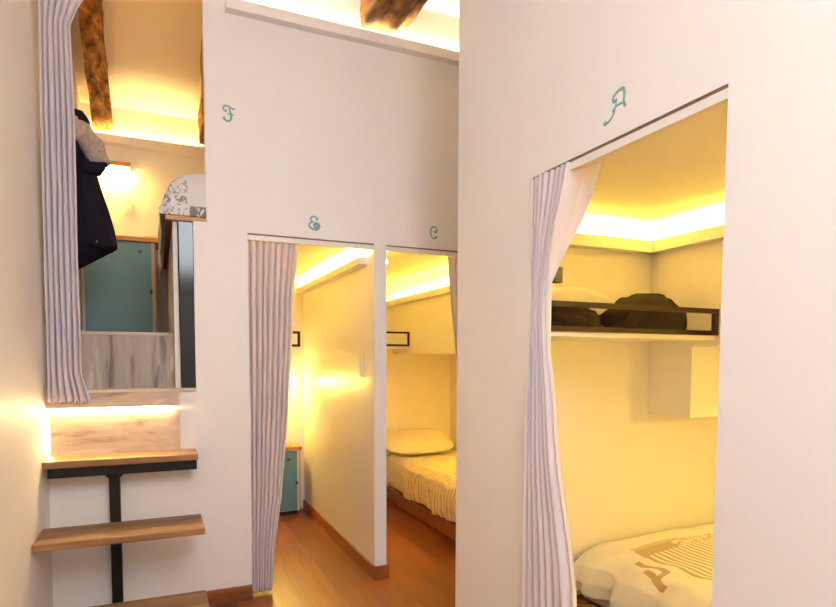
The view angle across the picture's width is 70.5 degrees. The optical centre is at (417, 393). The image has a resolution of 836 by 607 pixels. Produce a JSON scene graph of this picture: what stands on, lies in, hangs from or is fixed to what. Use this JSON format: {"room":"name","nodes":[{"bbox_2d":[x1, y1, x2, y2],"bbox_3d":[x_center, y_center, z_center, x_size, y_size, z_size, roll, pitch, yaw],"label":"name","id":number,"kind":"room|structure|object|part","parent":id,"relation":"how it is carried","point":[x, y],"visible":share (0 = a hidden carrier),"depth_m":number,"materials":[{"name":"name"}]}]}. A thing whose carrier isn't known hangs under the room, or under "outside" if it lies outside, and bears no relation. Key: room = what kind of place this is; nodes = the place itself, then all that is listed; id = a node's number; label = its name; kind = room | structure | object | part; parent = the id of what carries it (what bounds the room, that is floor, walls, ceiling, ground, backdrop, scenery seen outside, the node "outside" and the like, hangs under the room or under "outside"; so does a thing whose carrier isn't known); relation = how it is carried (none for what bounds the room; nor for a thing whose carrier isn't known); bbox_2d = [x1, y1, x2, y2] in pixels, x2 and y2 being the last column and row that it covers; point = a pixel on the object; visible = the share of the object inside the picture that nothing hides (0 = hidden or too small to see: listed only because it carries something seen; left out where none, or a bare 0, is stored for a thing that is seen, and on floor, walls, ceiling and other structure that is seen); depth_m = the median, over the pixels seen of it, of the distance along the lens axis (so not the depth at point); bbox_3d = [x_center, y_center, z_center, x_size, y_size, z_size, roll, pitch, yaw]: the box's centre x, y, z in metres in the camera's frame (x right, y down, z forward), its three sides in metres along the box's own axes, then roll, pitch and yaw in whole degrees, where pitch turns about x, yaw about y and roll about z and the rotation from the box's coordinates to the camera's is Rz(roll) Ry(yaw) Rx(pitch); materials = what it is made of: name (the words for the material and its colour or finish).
{"room":"dormitory","nodes":[
{"label":"dormitory","id":0,"kind":"room"},
{"bbox_2d":[0,0,82,606],"bbox_3d":[-1.250,-0.878,1.421,0.100,4.300,7.100,-1,4,-24],"label":"wall","id":1,"kind":"structure","parent":0,"point":[25,575],"depth_m":2.43,"materials":[{"name":"white paint"}]},
{"bbox_2d":[74,108,116,269],"bbox_3d":[-1.929,-1.159,3.448,0.300,0.990,0.329,-1,4,-24],"label":"coat","id":2,"kind":"object","parent":1,"relation":"hanging from","point":[96,236],"visible":0.56,"depth_m":3.35,"materials":[{"name":"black fabric"}]},
{"bbox_2d":[70,0,202,120],"bbox_3d":[-0.597,-2.601,4.384,3.553,0.760,1.827,-1,4,-24],"label":"ceiling","id":3,"kind":"structure","parent":0,"point":[153,48],"depth_m":4.21,"materials":[{"name":"paint"}]},
{"bbox_2d":[78,0,113,130],"bbox_3d":[-2.085,-2.481,3.754,0.158,0.981,1.714,-1,4,-24],"label":"ceiling beam","id":4,"kind":"structure","parent":3,"relation":"attached to","point":[91,27],"depth_m":4.05,"materials":[{"name":"brown wood"}]},
{"bbox_2d":[198,61,203,143],"bbox_3d":[-1.386,-2.467,4.030,0.152,0.972,1.653,-1,4,-24],"label":"ceiling beam","id":5,"kind":"structure","parent":3,"relation":"attached to","point":[200,101],"depth_m":4.57,"materials":[{"name":"brown wood"}]},
{"bbox_2d":[167,221,179,387],"bbox_3d":[-1.671,-0.522,4.021,0.023,0.895,1.850,-1,4,-24],"label":"wall","id":6,"kind":"structure","parent":0,"point":[172,267],"depth_m":3.19,"materials":[{"name":"white paint"}]},
{"bbox_2d":[81,331,173,335],"bbox_3d":[-1.657,-0.334,3.262,0.616,0.017,0.047,-1,4,-24],"label":"trim","id":7,"kind":"structure","parent":6,"relation":"attached to","point":[82,332],"depth_m":3.26,"materials":[{"name":"brown wood"}]},
{"bbox_2d":[81,334,174,388],"bbox_3d":[-1.655,-0.178,3.265,0.616,0.295,0.020,-1,4,-24],"label":"trim","id":8,"kind":"structure","parent":6,"relation":"attached to","point":[107,361],"depth_m":3.27,"materials":[{"name":"grey laminate"}]},
{"bbox_2d":[163,214,205,269],"bbox_3d":[-1.174,-0.987,4.173,1.145,0.026,1.883,-1,4,-24],"label":"platform","id":9,"kind":"object","parent":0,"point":[169,218],"visible":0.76,"depth_m":3.25,"materials":[{"name":"brown wood"}]},
{"bbox_3d":[-1.697,-0.976,3.966,0.010,0.026,1.840,-1,4,-24],"label":"rail","id":10,"kind":"part","parent":9,"relation":"part of","materials":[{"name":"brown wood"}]},
{"bbox_2d":[158,174,205,278],"bbox_3d":[-1.297,-1.036,4.047,0.889,0.414,1.748,-1,4,-24],"label":"duvet","id":11,"kind":"object","parent":9,"relation":"on","point":[185,195],"visible":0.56,"depth_m":3.13,"materials":[{"name":"white fabric"}]},
{"bbox_2d":[47,0,458,606],"bbox_3d":[-0.217,-0.927,3.607,3.553,4.150,0.080,-1,4,-24],"label":"wall","id":12,"kind":"structure","parent":0,"point":[359,139],"depth_m":3.29,"materials":[{"name":"white paint"}]},
{"bbox_2d":[38,0,90,403],"bbox_3d":[-1.649,-1.024,2.878,0.317,2.142,0.075,-1,4,-22],"label":"curtain","id":13,"kind":"object","parent":12,"relation":"hanging from","point":[57,114],"visible":1,"depth_m":2.83,"materials":[{"name":"white fabric"}]},
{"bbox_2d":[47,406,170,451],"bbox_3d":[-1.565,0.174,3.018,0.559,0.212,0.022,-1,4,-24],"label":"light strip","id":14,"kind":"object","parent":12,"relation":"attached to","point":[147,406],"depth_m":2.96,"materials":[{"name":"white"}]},
{"bbox_2d":[45,391,179,408],"bbox_3d":[-1.545,0.029,3.016,0.607,0.075,0.032,-1,4,-24],"label":"trim","id":15,"kind":"structure","parent":12,"relation":"attached to","point":[170,398],"depth_m":3.02,"materials":[{"name":"grey laminate"}]},
{"bbox_2d":[49,409,179,456],"bbox_3d":[-1.544,0.193,3.034,0.596,0.218,0.010,-1,4,-24],"label":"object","id":16,"kind":"structure","parent":12,"relation":"attached to","point":[115,431],"depth_m":3.02,"materials":[{"name":"grey light wood"}]},
{"bbox_2d":[45,387,195,393],"bbox_3d":[-1.526,-0.019,3.076,0.693,0.016,0.094,-1,4,-24],"label":"trim","id":17,"kind":"structure","parent":12,"relation":"attached to","point":[180,388],"depth_m":3.07,"materials":[{"name":"brown wood"}]},
{"bbox_2d":[178,221,195,387],"bbox_3d":[-1.250,-0.472,3.197,0.073,0.893,0.070,-1,4,-24],"label":"steel post","id":18,"kind":"object","parent":17,"relation":"on","point":[185,229],"visible":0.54,"depth_m":3.17,"materials":[{"name":"grey metal"}]},
{"bbox_2d":[222,105,234,121],"bbox_3d":[-1.018,-1.507,3.175,0.063,0.090,0.001,-1,4,-24],"label":"painted letter","id":19,"kind":"object","parent":12,"relation":"attached to","point":[224,110],"visible":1,"depth_m":3.18,"materials":[{"name":"paint"}]},
{"bbox_2d":[206,584,252,605],"bbox_3d":[-1.385,1.133,3.163,0.972,0.082,0.014,-1,4,-24],"label":"baseboard","id":20,"kind":"structure","parent":12,"relation":"attached to","point":[239,593],"depth_m":3.30,"materials":[{"name":"brown wood"}]},
{"bbox_2d":[247,233,373,249],"bbox_3d":[-0.606,-0.877,3.411,0.736,0.034,0.023,-1,4,-24],"label":"track","id":21,"kind":"object","parent":12,"relation":"attached to","point":[250,236],"visible":1,"depth_m":3.39,"materials":[{"name":"plastic"}]},
{"bbox_2d":[248,240,297,592],"bbox_3d":[-0.828,0.145,3.406,0.286,2.002,0.073,-1,4,-24],"label":"curtain","id":22,"kind":"object","parent":21,"relation":"hanging from","point":[271,266],"visible":1,"depth_m":3.37,"materials":[{"name":"white fabric"}]},
{"bbox_2d":[308,216,319,230],"bbox_3d":[-0.595,-0.981,3.393,0.071,0.084,0.002,-1,4,-24],"label":"painted letter","id":23,"kind":"object","parent":12,"relation":"attached to","point":[316,228],"visible":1,"depth_m":3.39,"materials":[{"name":"paint"}]},
{"bbox_2d":[225,0,458,65],"bbox_3d":[0.190,-2.080,3.644,2.630,0.056,0.055,-1,4,-24],"label":"trim","id":24,"kind":"structure","parent":12,"relation":"attached to","point":[242,8],"depth_m":3.34,"materials":[{"name":"white paint"}]},
{"bbox_2d":[386,245,457,256],"bbox_3d":[0.139,-0.894,3.739,0.734,0.034,0.023,-1,4,-24],"label":"track","id":25,"kind":"object","parent":12,"relation":"attached to","point":[389,248],"visible":0.64,"depth_m":3.67,"materials":[{"name":"plastic"}]},
{"bbox_2d":[448,257,457,382],"bbox_3d":[0.311,0.114,3.909,0.288,1.992,0.066,-1,4,-22],"label":"curtain","id":26,"kind":"object","parent":25,"relation":"hanging from","point":[452,261],"visible":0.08,"depth_m":3.81,"materials":[{"name":"white fabric"}]},
{"bbox_2d":[430,226,437,238],"bbox_3d":[0.099,-1.010,3.698,0.055,0.082,0.002,-1,4,-24],"label":"painted letter","id":27,"kind":"object","parent":12,"relation":"attached to","point":[436,231],"visible":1,"depth_m":3.70,"materials":[{"name":"paint"}]},
{"bbox_2d":[79,102,449,507],"bbox_3d":[-0.991,-1.031,5.358,3.553,4.150,0.100,-1,4,-24],"label":"wall","id":28,"kind":"structure","parent":0,"point":[417,385],"depth_m":4.85,"materials":[{"name":"white paint"}]},
{"bbox_2d":[105,160,130,171],"bbox_3d":[-2.374,-1.772,4.587,0.265,0.049,0.108,-1,4,-24],"label":"wall sconce","id":29,"kind":"object","parent":28,"relation":"attached to","point":[114,165],"visible":0.56,"depth_m":4.58,"materials":[{"name":"brown wood"}]},
{"bbox_2d":[105,165,129,171],"bbox_3d":[-2.373,-1.754,4.587,0.241,0.013,0.085,-1,4,-24],"label":"diffuser","id":30,"kind":"object","parent":29,"relation":"attached to","point":[124,168],"depth_m":4.58,"materials":[{"name":"white plastic"}]},
{"bbox_2d":[122,200,132,213],"bbox_3d":[-2.303,-1.485,4.689,0.075,0.105,0.014,-1,4,-24],"label":"wall socket","id":31,"kind":"object","parent":28,"relation":"attached to","point":[127,205],"visible":1,"depth_m":4.68,"materials":[{"name":"plastic"}]},
{"bbox_2d":[94,132,203,157],"bbox_3d":[-1.796,-1.982,4.842,1.703,0.060,0.090,-1,4,-24],"label":"trim","id":32,"kind":"structure","parent":28,"relation":"attached to","point":[107,139],"depth_m":4.67,"materials":[{"name":"white paint"}]},
{"bbox_2d":[292,331,299,349],"bbox_3d":[-1.420,-0.449,4.929,0.792,0.148,0.399,-1,4,-24],"label":"wall shelf","id":33,"kind":"object","parent":28,"relation":"attached to","point":[294,346],"visible":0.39,"depth_m":4.90,"materials":[{"name":"black metal"}]},
{"bbox_2d":[209,501,455,606],"bbox_3d":[0.392,1.271,2.274,3.703,0.080,7.100,-1,4,-24],"label":"floor","id":34,"kind":"structure","parent":0,"point":[311,569],"depth_m":3.83,"materials":[{"name":"laminate"}]},
{"bbox_2d":[32,448,208,606],"bbox_3d":[-1.354,0.760,2.727,0.692,0.877,0.792,-1,4,-24],"label":"stairs","id":35,"kind":"structure","parent":34,"relation":"on","point":[113,466],"depth_m":2.81,"materials":[{"name":"brown wood"}]},
{"bbox_3d":[-1.554,0.758,3.046,0.050,0.842,0.049,-1,4,-24],"label":"post","id":36,"kind":"part","parent":35,"relation":"part of","materials":[{"name":"black metal"}]},
{"bbox_2d":[279,443,301,515],"bbox_3d":[-1.285,0.756,5.158,0.503,0.603,0.217,-1,4,-24],"label":"base cabinet","id":37,"kind":"object","parent":34,"relation":"on","point":[291,484],"visible":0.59,"depth_m":5.14,"materials":[{"name":"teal wood"}]},
{"bbox_3d":[-1.259,0.759,5.083,0.440,0.519,0.018,-1,4,-24],"label":"door","id":38,"kind":"part","parent":37,"relation":"part of","materials":[{"name":"teal wood"}]},
{"bbox_3d":[-1.074,0.750,5.277,0.012,0.533,0.165,-1,4,-24],"label":"panel","id":39,"kind":"part","parent":37,"relation":"part of","materials":[{"name":"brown wood"}]},
{"bbox_2d":[386,486,455,541],"bbox_3d":[0.361,1.000,5.027,0.700,0.140,1.797,-1,4,-24],"label":"frame","id":40,"kind":"object","parent":34,"relation":"on","point":[420,511],"visible":0.29,"depth_m":4.91,"materials":[{"name":"brown wood"}]},
{"bbox_2d":[389,482,402,492],"bbox_3d":[0.367,0.784,5.028,0.670,0.289,1.757,-1,4,-24],"label":"mattress","id":41,"kind":"object","parent":40,"relation":"on","point":[390,484],"visible":0.12,"depth_m":5.50,"materials":[{"name":"white fabric"}]},
{"bbox_2d":[386,450,455,487],"bbox_3d":[0.095,0.705,5.594,0.692,0.265,0.496,-1,4,-24],"label":"sheet","id":42,"kind":"object","parent":41,"relation":"on","point":[395,463],"visible":0.7,"depth_m":5.50,"materials":[{"name":"white fabric"}]},
{"bbox_2d":[386,429,452,454],"bbox_3d":[-0.010,0.451,5.606,0.699,0.215,0.351,-1,4,-24],"label":"pillow","id":43,"kind":"object","parent":42,"relation":"on","point":[406,441],"visible":0.94,"depth_m":5.50,"materials":[{"name":"white fabric"}]},
{"bbox_2d":[402,458,455,522],"bbox_3d":[0.436,0.768,4.782,0.741,0.348,1.262,-1,4,-24],"label":"quilt","id":44,"kind":"object","parent":41,"relation":"on","point":[430,483],"visible":0.59,"depth_m":4.75,"materials":[{"name":"white fabric"}]},
{"bbox_2d":[577,594,600,606],"bbox_3d":[1.724,1.163,2.300,1.100,0.140,2.145,-1,4,-24],"label":"frame","id":45,"kind":"object","parent":34,"relation":"on","point":[579,597],"visible":0.04,"depth_m":3.02,"materials":[{"name":"brown wood"}]},
{"bbox_2d":[581,593,609,606],"bbox_3d":[1.720,0.978,2.299,1.040,0.229,2.105,-1,4,-24],"label":"mattress","id":46,"kind":"object","parent":45,"relation":"on","point":[602,603],"visible":0.1,"depth_m":2.90,"materials":[{"name":"white fabric"}]},
{"bbox_2d":[574,523,713,606],"bbox_3d":[1.653,0.912,2.347,1.166,0.296,1.960,-1,4,-24],"label":"duvet","id":47,"kind":"object","parent":46,"relation":"on","point":[672,567],"visible":0.59,"depth_m":2.77,"materials":[{"name":"white fabric"}]},
{"bbox_2d":[303,249,369,560],"bbox_3d":[-0.631,0.056,4.527,0.077,2.078,1.827,-1,4,-24],"label":"wall partition","id":48,"kind":"structure","parent":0,"point":[336,313],"depth_m":4.27,"materials":[{"name":"paint"}]},
{"bbox_2d":[296,256,367,293],"bbox_3d":[-0.696,-0.870,4.458,0.060,0.045,1.800,-1,4,-24],"label":"trim","id":49,"kind":"structure","parent":48,"relation":"attached to","point":[359,262],"depth_m":4.15,"materials":[{"name":"white paint"}]},
{"bbox_2d":[303,499,388,579],"bbox_3d":[-0.615,1.055,4.542,0.105,0.082,1.921,-1,4,-24],"label":"baseboard","id":50,"kind":"structure","parent":48,"relation":"attached to","point":[382,571],"depth_m":4.09,"materials":[{"name":"brown wood"}]},
{"bbox_2d":[358,355,362,376],"bbox_3d":[-0.373,-0.178,3.812,0.016,0.140,0.085,-1,4,-24],"label":"light switch","id":51,"kind":"object","parent":48,"relation":"attached to","point":[360,358],"visible":1,"depth_m":3.78,"materials":[{"name":"plastic"}]},
{"bbox_2d":[249,240,456,283],"bbox_3d":[-0.207,-0.997,4.651,2.690,0.012,1.827,-1,4,-24],"label":"ceiling","id":52,"kind":"structure","parent":0,"point":[310,258],"depth_m":4.35,"materials":[{"name":"paint"}]},
{"bbox_2d":[393,267,454,354],"bbox_3d":[0.574,-0.675,5.016,0.980,0.668,1.827,-1,4,-24],"label":"wall","id":53,"kind":"structure","parent":0,"point":[429,324],"depth_m":4.97,"materials":[{"name":"white paint"}]},
{"bbox_2d":[386,331,409,348],"bbox_3d":[-0.512,-0.484,5.317,0.768,0.148,0.419,-1,4,-24],"label":"wall shelf","id":54,"kind":"object","parent":53,"relation":"attached to","point":[388,346],"visible":0.41,"depth_m":5.26,"materials":[{"name":"black metal"}]},
{"bbox_2d":[386,285,449,306],"bbox_3d":[0.089,-0.808,4.808,0.070,0.050,1.800,-1,4,-24],"label":"trim","id":55,"kind":"structure","parent":53,"relation":"attached to","point":[445,290],"depth_m":4.90,"materials":[{"name":"white paint"}]},
{"bbox_2d":[425,0,458,17],"bbox_3d":[0.530,-2.281,1.901,3.603,0.080,3.493,-1,4,-24],"label":"ceiling","id":56,"kind":"structure","parent":0,"point":[448,7],"depth_m":3.58,"materials":[{"name":"paint"}]},
{"bbox_2d":[361,0,415,34],"bbox_3d":[0.354,-2.173,2.137,0.225,0.250,3.057,-1,4,-24],"label":"ceiling beam","id":57,"kind":"structure","parent":56,"relation":"attached to","point":[385,16],"depth_m":3.33,"materials":[{"name":"brown wood"}]},
{"bbox_2d":[400,0,430,26],"bbox_3d":[0.523,-2.196,2.176,0.090,0.183,2.994,-1,4,-24],"label":"ceiling beam","id":58,"kind":"structure","parent":56,"relation":"attached to","point":[418,7],"depth_m":3.38,"materials":[{"name":"brown wood"}]},
{"bbox_2d":[450,355,456,450],"bbox_3d":[0.736,0.358,5.149,0.100,1.410,1.827,-1,4,-24],"label":"wall","id":59,"kind":"structure","parent":0,"point":[453,385],"depth_m":5.88,"materials":[{"name":"white paint"}]},
{"bbox_2d":[551,217,717,594],"bbox_3d":[1.068,-0.566,3.159,1.677,3.488,0.100,-1,4,-24],"label":"wall","id":60,"kind":"structure","parent":0,"point":[628,471],"depth_m":3.14,"materials":[{"name":"white paint"}]},
{"bbox_2d":[552,267,562,283],"bbox_3d":[0.539,-0.463,2.304,0.038,0.060,0.034,-1,4,-24],"label":"wall bracket","id":61,"kind":"object","parent":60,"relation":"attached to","point":[558,278],"visible":0.55,"depth_m":2.29,"materials":[{"name":"grey metal"}]},
{"bbox_2d":[569,232,658,254],"bbox_3d":[0.801,-0.765,2.941,1.022,0.060,0.060,-1,4,-24],"label":"trim","id":62,"kind":"structure","parent":60,"relation":"attached to","point":[580,240],"depth_m":3.00,"materials":[{"name":"white paint"}]},
{"bbox_2d":[551,300,718,341],"bbox_3d":[0.873,-0.331,2.793,1.012,0.145,0.434,-1,4,-24],"label":"wall shelf","id":63,"kind":"object","parent":60,"relation":"attached to","point":[567,333],"visible":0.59,"depth_m":2.62,"materials":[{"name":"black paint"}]},
{"bbox_2d":[551,306,603,326],"bbox_3d":[0.652,-0.341,2.634,0.399,0.140,0.268,-1,4,-24],"label":"garment","id":64,"kind":"object","parent":63,"relation":"on","point":[560,316],"visible":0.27,"depth_m":2.53,"materials":[{"name":"black fabric"}]},
{"bbox_2d":[551,287,612,314],"bbox_3d":[0.725,-0.405,2.895,0.746,0.238,0.090,-1,4,-24],"label":"linens","id":65,"kind":"object","parent":63,"relation":"on","point":[576,294],"visible":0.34,"depth_m":2.89,"materials":[{"name":"white fabric"}]},
{"bbox_2d":[599,293,686,329],"bbox_3d":[1.095,-0.385,2.860,0.480,0.204,0.277,-1,4,-24],"label":"jacket","id":66,"kind":"object","parent":63,"relation":"on","point":[613,318],"visible":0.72,"depth_m":2.75,"materials":[{"name":"black fabric"}]},
{"bbox_2d":[648,346,719,417],"bbox_3d":[1.565,-0.072,3.200,0.555,0.360,0.280,-1,4,-24],"label":"box","id":67,"kind":"object","parent":60,"relation":"attached to","point":[683,381],"visible":0.57,"depth_m":3.02,"materials":[{"name":"white paint"}]},
{"bbox_2d":[455,0,835,606],"bbox_3d":[1.069,-0.437,0.958,0.100,3.488,4.135,-1,4,-24],"label":"wall","id":68,"kind":"structure","parent":0,"point":[539,80],"depth_m":1.52,"materials":[{"name":"white paint"}]},
{"bbox_2d":[603,86,625,125],"bbox_3d":[0.614,-0.898,1.844,0.001,0.094,0.102,-1,4,-24],"label":"painted letter","id":69,"kind":"object","parent":68,"relation":"attached to","point":[605,123],"visible":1,"depth_m":1.84,"materials":[{"name":"paint"}]},
{"bbox_2d":[533,84,727,178],"bbox_3d":[0.619,-0.784,1.874,0.023,0.034,0.848,-1,4,-24],"label":"track","id":70,"kind":"object","parent":68,"relation":"attached to","point":[719,97],"visible":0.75,"depth_m":1.71,"materials":[{"name":"plastic"}]},
{"bbox_2d":[521,159,602,606],"bbox_3d":[0.526,0.200,2.175,0.108,2.022,0.334,-1,4,-24],"label":"curtain","id":71,"kind":"object","parent":70,"relation":"hanging from","point":[560,198],"visible":1,"depth_m":2.20,"materials":[{"name":"white fabric"}]},
{"bbox_2d":[584,103,727,225],"bbox_3d":[1.230,-0.892,1.960,1.022,0.120,2.185,-1,4,-24],"label":"ceiling","id":72,"kind":"structure","parent":0,"point":[679,171],"depth_m":2.33,"materials":[{"name":"paint"}]},
{"bbox_2d":[649,207,723,346],"bbox_3d":[1.997,-0.585,2.317,0.655,0.770,2.185,-1,4,-24],"label":"wall","id":73,"kind":"structure","parent":0,"point":[691,277],"depth_m":2.94,"materials":[{"name":"white paint"}]},
{"bbox_2d":[649,224,723,254],"bbox_3d":[1.670,-0.717,2.165,0.060,0.060,2.185,-1,4,-24],"label":"trim","id":74,"kind":"structure","parent":73,"relation":"attached to","point":[714,233],"depth_m":2.89,"materials":[{"name":"white paint"}]},
{"bbox_3d":[-1.987,-0.350,4.012,0.616,0.060,1.630,-1,4,-24],"label":"floor","id":75,"kind":"structure","parent":0,"visible":0},
{"bbox_2d":[81,235,163,332],"bbox_3d":[-2.267,-0.803,4.577,0.577,0.778,0.317,-1,4,-24],"label":"base cabinet","id":76,"kind":"object","parent":75,"relation":"on","point":[119,289],"visible":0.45,"depth_m":4.45,"materials":[{"name":"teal wood"}]},
{"bbox_3d":[-2.079,-0.792,4.686,0.012,0.743,0.265,-1,4,-24],"label":"panel","id":77,"kind":"part","parent":76,"relation":"part of","materials":[{"name":"brown wood"}]}
]}

